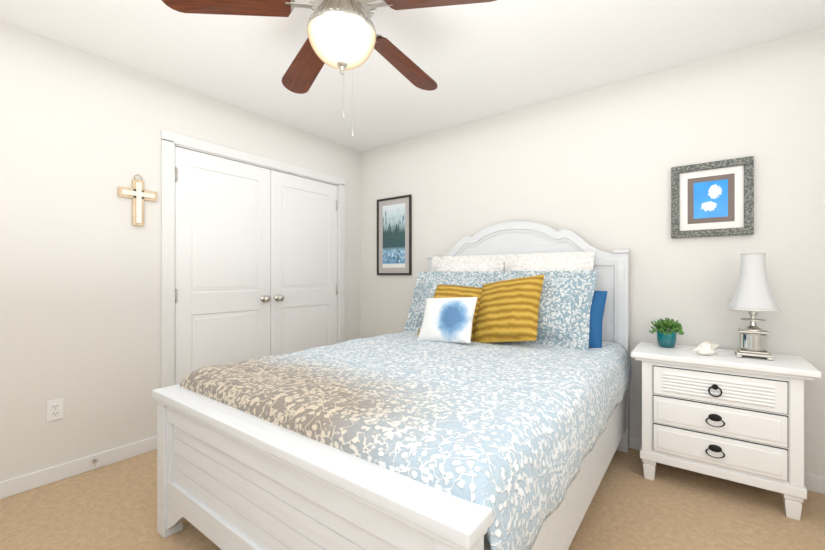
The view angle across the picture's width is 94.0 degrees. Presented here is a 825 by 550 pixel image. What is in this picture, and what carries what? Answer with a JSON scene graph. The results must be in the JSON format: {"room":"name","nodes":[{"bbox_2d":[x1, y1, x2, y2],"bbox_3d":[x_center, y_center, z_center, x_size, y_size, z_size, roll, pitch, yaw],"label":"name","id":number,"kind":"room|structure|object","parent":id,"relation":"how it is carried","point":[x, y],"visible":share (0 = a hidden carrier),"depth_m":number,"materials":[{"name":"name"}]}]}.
{"room":"bedroom","nodes":[
{"label":"bedroom","id":0,"kind":"room"},
{"bbox_2d":[0,22,359,481],"bbox_3d":[-1.774,-0.077,2.495,0.100,2.440,3.950,0,0,37],"label":"wall","id":1,"kind":"structure","parent":0,"point":[80,271],"depth_m":2.25,"materials":[{"name":"paint"}]},
{"bbox_2d":[47,398,63,421],"bbox_3d":[-1.979,0.748,2.131,0.009,0.115,0.070,0,0,37],"label":"electrical outlet plate","id":2,"kind":"object","parent":1,"relation":"attached to","point":[55,409],"visible":1,"depth_m":2.13,"materials":[{"name":"white plastic"}]},
{"bbox_2d":[0,436,156,498],"bbox_3d":[-2.282,1.101,1.724,0.014,0.085,2.045,0,0,37],"label":"baseboard","id":3,"kind":"structure","parent":1,"relation":"attached to","point":[46,476],"depth_m":2.18,"materials":[{"name":"white paint"}]},
{"bbox_2d":[92,459,99,465],"bbox_3d":[-1.840,1.093,2.239,0.074,0.022,0.022,0,0,37],"label":"doorstop","id":4,"kind":"object","parent":3,"relation":"attached to","point":[96,462],"visible":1,"depth_m":2.23,"materials":[{"name":"white"}]},
{"bbox_2d":[118,175,156,225],"bbox_3d":[-1.738,-0.474,2.437,0.027,0.325,0.210,0,0,37],"label":"cross","id":5,"kind":"object","parent":1,"relation":"attached to","point":[137,193],"depth_m":2.42,"materials":[{"name":"beige wood"}]},
{"bbox_2d":[175,146,270,384],"bbox_3d":[-1.394,0.124,2.902,0.107,2.009,0.739,0,0,37],"label":"door","id":6,"kind":"structure","parent":1,"relation":"attached to","point":[222,262],"depth_m":2.87,"materials":[{"name":"white paint"}]},
{"bbox_2d":[161,130,344,387],"bbox_3d":[-1.212,0.089,3.230,0.116,2.107,1.636,0,0,37],"label":"trim","id":7,"kind":"structure","parent":1,"relation":"attached to","point":[170,141],"depth_m":2.60,"materials":[{"name":"white paint"}]},
{"bbox_2d":[270,170,337,355],"bbox_3d":[-0.947,0.124,3.496,0.107,2.009,0.739,0,0,37],"label":"door","id":8,"kind":"structure","parent":1,"relation":"attached to","point":[303,265],"depth_m":3.46,"materials":[{"name":"white paint"}]},
{"bbox_2d":[0,448,824,549],"bbox_3d":[-0.534,1.193,1.564,4.700,0.100,4.150,0,0,37],"label":"floor","id":9,"kind":"structure","parent":0,"point":[112,506],"depth_m":1.83,"materials":[{"name":"beige carpet"}]},
{"bbox_2d":[152,221,630,549],"bbox_3d":[0.139,0.368,2.111,1.619,1.550,2.206,0,0,37],"label":"bed","id":10,"kind":"object","parent":9,"relation":"on","point":[481,402],"visible":1,"depth_m":1.43,"materials":[{"name":"fabric"}]},
{"bbox_2d":[174,324,630,549],"bbox_3d":[0.139,0.599,2.111,1.619,0.339,2.030,0,0,37],"label":"quilt","id":11,"kind":"object","parent":10,"relation":"on","point":[503,432],"depth_m":1.35,"materials":[{"name":"blue fabric"}]},
{"bbox_2d":[631,342,821,520],"bbox_3d":[1.647,0.787,2.099,0.745,0.712,0.425,0,0,37],"label":"nightstand","id":12,"kind":"object","parent":9,"relation":"on","point":[726,414],"visible":1,"depth_m":1.93,"materials":[{"name":"white paint"}]},
{"bbox_2d":[649,317,683,347],"bbox_3d":[1.518,0.342,2.298,0.174,0.176,0.208,0,0,37],"label":"plant","id":13,"kind":"object","parent":12,"relation":"on","point":[666,337],"visible":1,"depth_m":2.27,"materials":[{"name":"green plant"}]},
{"bbox_2d":[693,341,718,354],"bbox_3d":[1.586,0.393,2.079,0.115,0.072,0.094,0,0,37],"label":"seashell","id":14,"kind":"object","parent":12,"relation":"on","point":[706,348],"visible":1,"depth_m":2.06,"materials":[{"name":"white"}]},
{"bbox_2d":[727,253,780,359],"bbox_3d":[1.799,0.158,2.031,0.215,0.545,0.215,0,0,37],"label":"table lamp","id":15,"kind":"object","parent":12,"relation":"on","point":[753,296],"visible":1,"depth_m":1.99,"materials":[{"name":"white fabric"}]},
{"bbox_2d":[0,0,824,151],"bbox_3d":[-0.534,-1.347,1.564,4.700,0.100,4.150,0,0,37],"label":"ceiling","id":16,"kind":"structure","parent":0,"point":[476,61],"depth_m":2.19,"materials":[{"name":"paint"}]},
{"bbox_2d":[162,0,495,136],"bbox_3d":[-0.257,-0.938,1.628,1.262,0.719,1.208,0,0,37],"label":"ceiling fan","id":17,"kind":"object","parent":16,"relation":"hanging from","point":[342,35],"visible":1,"depth_m":1.52,"materials":[{"name":"brown wood"}]},
{"bbox_2d":[360,27,824,476],"bbox_3d":[0.982,-0.077,2.958,3.950,2.440,0.100,0,0,37],"label":"wall","id":18,"kind":"structure","parent":0,"point":[592,167],"depth_m":2.46,"materials":[{"name":"paint"}]},
{"bbox_2d":[377,195,411,274],"bbox_3d":[-0.185,-0.379,3.756,0.430,0.760,0.022,0,0,37],"label":"framed picture","id":19,"kind":"object","parent":18,"relation":"attached to","point":[394,235],"visible":0.96,"depth_m":3.75,"materials":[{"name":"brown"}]},
{"bbox_2d":[671,156,753,237],"bbox_3d":[1.770,-0.449,2.284,0.385,0.440,0.028,0,0,37],"label":"picture","id":20,"kind":"object","parent":18,"relation":"attached to","point":[711,199],"visible":1,"depth_m":2.27,"materials":[{"name":"grey metal"}]},
{"bbox_2d":[629,435,824,493],"bbox_3d":[0.936,1.101,2.921,3.720,0.085,0.014,0,0,37],"label":"baseboard","id":21,"kind":"structure","parent":18,"relation":"attached to","point":[814,483],"depth_m":2.04,"materials":[{"name":"white paint"}]}
]}

